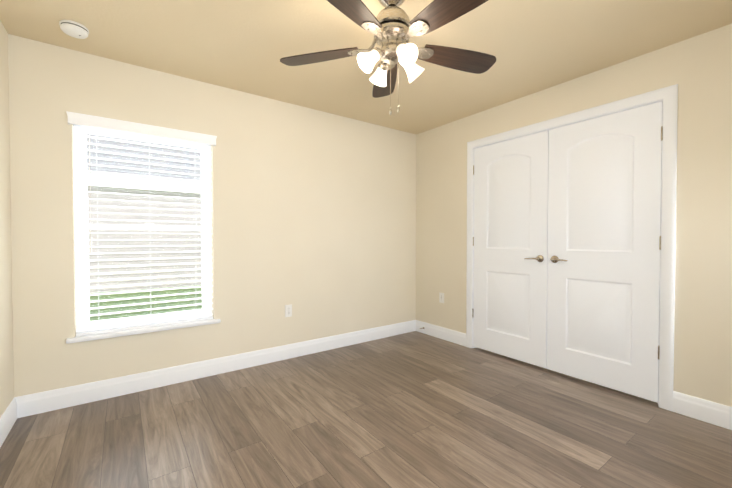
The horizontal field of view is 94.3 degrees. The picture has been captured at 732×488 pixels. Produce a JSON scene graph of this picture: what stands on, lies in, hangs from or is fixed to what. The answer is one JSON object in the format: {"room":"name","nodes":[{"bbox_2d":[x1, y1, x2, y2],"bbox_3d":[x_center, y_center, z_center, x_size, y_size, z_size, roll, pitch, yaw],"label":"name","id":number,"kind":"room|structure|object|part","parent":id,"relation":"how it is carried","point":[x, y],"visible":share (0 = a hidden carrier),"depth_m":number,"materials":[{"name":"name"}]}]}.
{"room":"empty bedroom","nodes":[
{"label":"empty bedroom","id":0,"kind":"room"},
{"bbox_2d":[0,20,13,417],"bbox_3d":[-1.301,-0.080,0.716,0.140,2.440,3.732,-1,1,-36],"label":"wall","id":1,"kind":"structure","parent":0,"point":[6,357],"depth_m":2.05,"materials":[{"name":"beige paint"}]},
{"bbox_2d":[0,396,19,446],"bbox_3d":[-1.238,1.072,0.779,0.015,0.135,3.390,-1,1,-36],"label":"baseboard","id":2,"kind":"structure","parent":1,"relation":"attached to","point":[7,420],"depth_m":2.03,"materials":[{"name":"white wood"}]},
{"bbox_2d":[8,34,415,396],"bbox_3d":[-0.469,-0.126,3.529,4.502,2.440,0.140,-1,1,-36],"label":"wall","id":3,"kind":"structure","parent":0,"point":[314,217],"depth_m":2.95,"materials":[{"name":"beige paint"}]},
{"bbox_2d":[73,124,211,332],"bbox_3d":[-1.704,-0.119,2.673,0.895,1.515,0.074,-1,1,-36],"label":"window unit","id":4,"kind":"structure","parent":3,"relation":"in","point":[86,230],"depth_m":2.59,"materials":[{"name":"white plastic"}]},
{"bbox_2d":[66,111,216,336],"bbox_3d":[-1.653,-0.129,2.603,0.946,1.532,0.098,-1,1,-36],"label":"window blind","id":5,"kind":"object","parent":4,"relation":"attached to","point":[107,124],"visible":0.96,"depth_m":2.56,"materials":[{"name":"white plastic"}]},
{"bbox_2d":[66,319,220,343],"bbox_3d":[-1.666,0.656,2.634,0.983,0.035,0.142,-1,1,-36],"label":"window sill","id":6,"kind":"structure","parent":3,"relation":"attached to","point":[75,339],"depth_m":2.54,"materials":[{"name":"white wood"}]},
{"bbox_2d":[20,320,415,417],"bbox_3d":[-0.810,1.032,3.206,3.546,0.135,0.015,-1,1,-36],"label":"baseboard","id":7,"kind":"structure","parent":3,"relation":"attached to","point":[46,401],"depth_m":2.74,"materials":[{"name":"white wood"}]},
{"bbox_2d":[285,304,291,316],"bbox_3d":[-0.742,0.641,3.254,0.070,0.115,0.008,-1,1,-36],"label":"electrical outlet","id":8,"kind":"object","parent":3,"relation":"attached to","point":[288,310],"visible":1,"depth_m":3.25,"materials":[{"name":"white plastic"}]},
{"bbox_2d":[0,331,731,487],"bbox_3d":[0.525,1.179,2.053,4.642,0.120,3.732,-1,1,-36],"label":"floor","id":9,"kind":"structure","parent":0,"point":[415,409],"depth_m":2.02,"materials":[{"name":"brown wood"}]},
{"bbox_2d":[0,0,731,133],"bbox_3d":[0.525,-1.381,2.010,4.642,0.120,3.732,-1,1,-36],"label":"ceiling","id":10,"kind":"structure","parent":0,"point":[531,46],"depth_m":2.22,"materials":[{"name":"paint"}]},
{"bbox_2d":[59,20,88,38],"bbox_3d":[-1.773,-1.297,2.065,0.138,0.050,0.138,-1,1,-36],"label":"smoke detector","id":11,"kind":"object","parent":10,"relation":"attached to","point":[74,29],"visible":1,"depth_m":2.03,"materials":[{"name":"white plastic"}]},
{"bbox_2d":[280,0,495,114],"bbox_3d":[0.165,-0.989,1.737,1.227,0.655,1.184,-1,1,-36],"label":"ceiling fan","id":12,"kind":"object","parent":10,"relation":"hanging from","point":[392,27],"visible":1,"depth_m":1.72,"materials":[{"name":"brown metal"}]},
{"label":"blade","id":13,"kind":"part","parent":12,"relation":"part of","materials":[{"name":"brown wood"}]},
{"bbox_3d":[-0.093,-1.030,1.434,0.152,0.006,0.460,15,9,33],"label":"blade","id":14,"kind":"part","parent":12,"relation":"part of","materials":[{"name":"brown wood"}]},
{"bbox_3d":[0.015,-0.930,1.718,0.122,0.120,0.103,-1,1,-36],"label":"lamp shade","id":15,"kind":"part","parent":12,"relation":"part of","materials":[{"name":"white glass"}]},
{"bbox_3d":[0.059,-0.971,1.735,0.068,0.064,0.061,-1,1,-36],"label":"arm","id":16,"kind":"part","parent":12,"relation":"part of"},
{"bbox_3d":[0.082,-0.933,1.890,0.103,0.120,0.122,-1,1,-36],"label":"lamp shade","id":17,"kind":"part","parent":12,"relation":"part of","materials":[{"name":"white glass"}]},
{"bbox_3d":[0.100,-0.973,1.846,0.061,0.064,0.068,-1,1,-36],"label":"arm","id":18,"kind":"part","parent":12,"relation":"part of"},
{"bbox_3d":[0.122,-1.042,2.174,0.152,0.006,0.460,-12,1,-2],"label":"blade","id":19,"kind":"part","parent":12,"relation":"part of","materials":[{"name":"brown wood"}]},
{"bbox_3d":[0.170,-0.970,1.694,0.061,0.064,0.068,-1,1,-36],"label":"arm","id":20,"kind":"part","parent":12,"relation":"part of"},
{"bbox_3d":[0.183,-0.946,1.668,0.038,0.068,0.071,-1,1,-36],"label":"bulb","id":21,"kind":"part","parent":12,"relation":"part of","materials":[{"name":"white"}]},
{"bbox_3d":[0.188,-0.929,1.651,0.103,0.121,0.122,-1,1,-36],"label":"lamp shade","id":22,"kind":"part","parent":12,"relation":"part of","materials":[{"name":"white glass"}]},
{"bbox_3d":[0.254,-0.932,1.823,0.122,0.121,0.103,-1,1,-36],"label":"lamp shade","id":23,"kind":"part","parent":12,"relation":"part of","materials":[{"name":"white glass"}]},
{"bbox_3d":[0.383,-1.030,1.449,0.152,0.006,0.460,14,-8,-37],"label":"blade","id":24,"kind":"part","parent":12,"relation":"part of","materials":[{"name":"brown wood"}]},
{"bbox_3d":[0.516,-1.037,1.906,0.460,0.006,0.152,0,-11,-20],"label":"blade","id":25,"kind":"part","parent":12,"relation":"part of","materials":[{"name":"brown wood"}]},
{"bbox_2d":[416,24,731,406],"bbox_3d":[1.720,-0.114,2.807,0.115,2.440,3.592,-1,1,-36],"label":"wall","id":26,"kind":"structure","parent":0,"point":[697,69],"depth_m":2.23,"materials":[{"name":"beige paint"}]},
{"bbox_2d":[416,320,465,346],"bbox_3d":[0.853,1.020,3.918,0.015,0.135,0.742,-1,1,-36],"label":"baseboard","id":27,"kind":"structure","parent":26,"relation":"attached to","point":[457,337],"depth_m":3.88,"materials":[{"name":"white wood"}]},
{"bbox_2d":[439,292,443,302],"bbox_3d":[0.868,0.618,3.897,0.008,0.115,0.070,-1,1,-36],"label":"electrical outlet","id":28,"kind":"object","parent":26,"relation":"attached to","point":[441,297],"visible":1,"depth_m":3.90,"materials":[{"name":"white plastic"}]},
{"bbox_2d":[473,130,548,367],"bbox_3d":[1.335,0.047,3.229,0.093,2.060,0.751,-1,1,-36],"label":"closet door leaf","id":29,"kind":"structure","parent":26,"relation":"in","point":[510,231],"depth_m":3.19,"materials":[{"name":"white wood"}]},
{"bbox_3d":[1.480,0.128,2.999,0.058,0.064,0.152,-1,1,-36],"label":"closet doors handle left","id":30,"kind":"part","parent":29,"relation":"part of","materials":[{"name":"metal"}]},
{"bbox_2d":[466,84,677,410],"bbox_3d":[1.603,0.021,2.955,0.132,2.165,1.669,-1,1,-36],"label":"door frame","id":31,"kind":"structure","parent":26,"relation":"attached to","point":[668,95],"depth_m":2.29,"materials":[{"name":"white wood"}]},
{"bbox_2d":[472,126,662,359],"bbox_3d":[1.561,-0.014,2.925,0.011,1.586,1.523,-1,1,-36],"label":"closet door hinges","id":32,"kind":"object","parent":31,"relation":"attached to","point":[659,242],"visible":1,"depth_m":2.32,"materials":[{"name":"silver metal"}]},
{"bbox_2d":[547,101,662,402],"bbox_3d":[1.778,0.057,2.615,0.093,2.060,0.751,-1,1,-36],"label":"closet door leaf","id":33,"kind":"structure","parent":26,"relation":"in","point":[604,235],"depth_m":2.57,"materials":[{"name":"white wood"}]},
{"bbox_3d":[1.604,0.131,2.828,0.058,0.064,0.152,-1,1,-36],"label":"closet doors handle right","id":34,"kind":"part","parent":33,"relation":"part of","materials":[{"name":"metal"}]},
{"bbox_2d":[672,391,731,429],"bbox_3d":[2.332,1.054,1.866,0.015,0.135,0.979,-1,1,-36],"label":"baseboard","id":35,"kind":"structure","parent":26,"relation":"attached to","point":[714,413],"depth_m":2.14,"materials":[{"name":"white wood"}]},
{"label":"outside","id":36,"kind":"structure","parent":0,"visible":0},
{"bbox_2d":[87,134,200,182],"bbox_3d":[-7.444,-3.124,11.875,21.800,2.640,6.580,-1,1,-36],"label":"roof","id":37,"kind":"structure","parent":36,"point":[141,159],"depth_m":9.59,"materials":[{"name":"grey"}]},
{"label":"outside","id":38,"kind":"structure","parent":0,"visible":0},
{"bbox_2d":[89,285,201,320],"bbox_3d":[-8.521,1.236,14.297,32.000,0.200,26.708,-1,1,-36],"label":"lawn","id":39,"kind":"structure","parent":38,"point":[135,307],"depth_m":7.27,"materials":[{"name":"green plant"}]},
{"bbox_2d":[87,185,201,292],"bbox_3d":[-7.379,-0.193,11.834,21.000,2.740,6.000,-1,1,-36],"label":"neighbouring house","id":40,"kind":"structure","parent":39,"relation":"on","point":[142,236],"depth_m":9.13,"materials":[{"name":"white"}]},
{"bbox_2d":[87,173,200,191],"bbox_3d":[-5.602,-1.632,9.344,21.800,0.260,0.280,-1,1,-36],"label":"fascia","id":41,"kind":"object","parent":40,"relation":"attached to","point":[108,182],"depth_m":8.97,"materials":[{"name":"white"}]}
]}

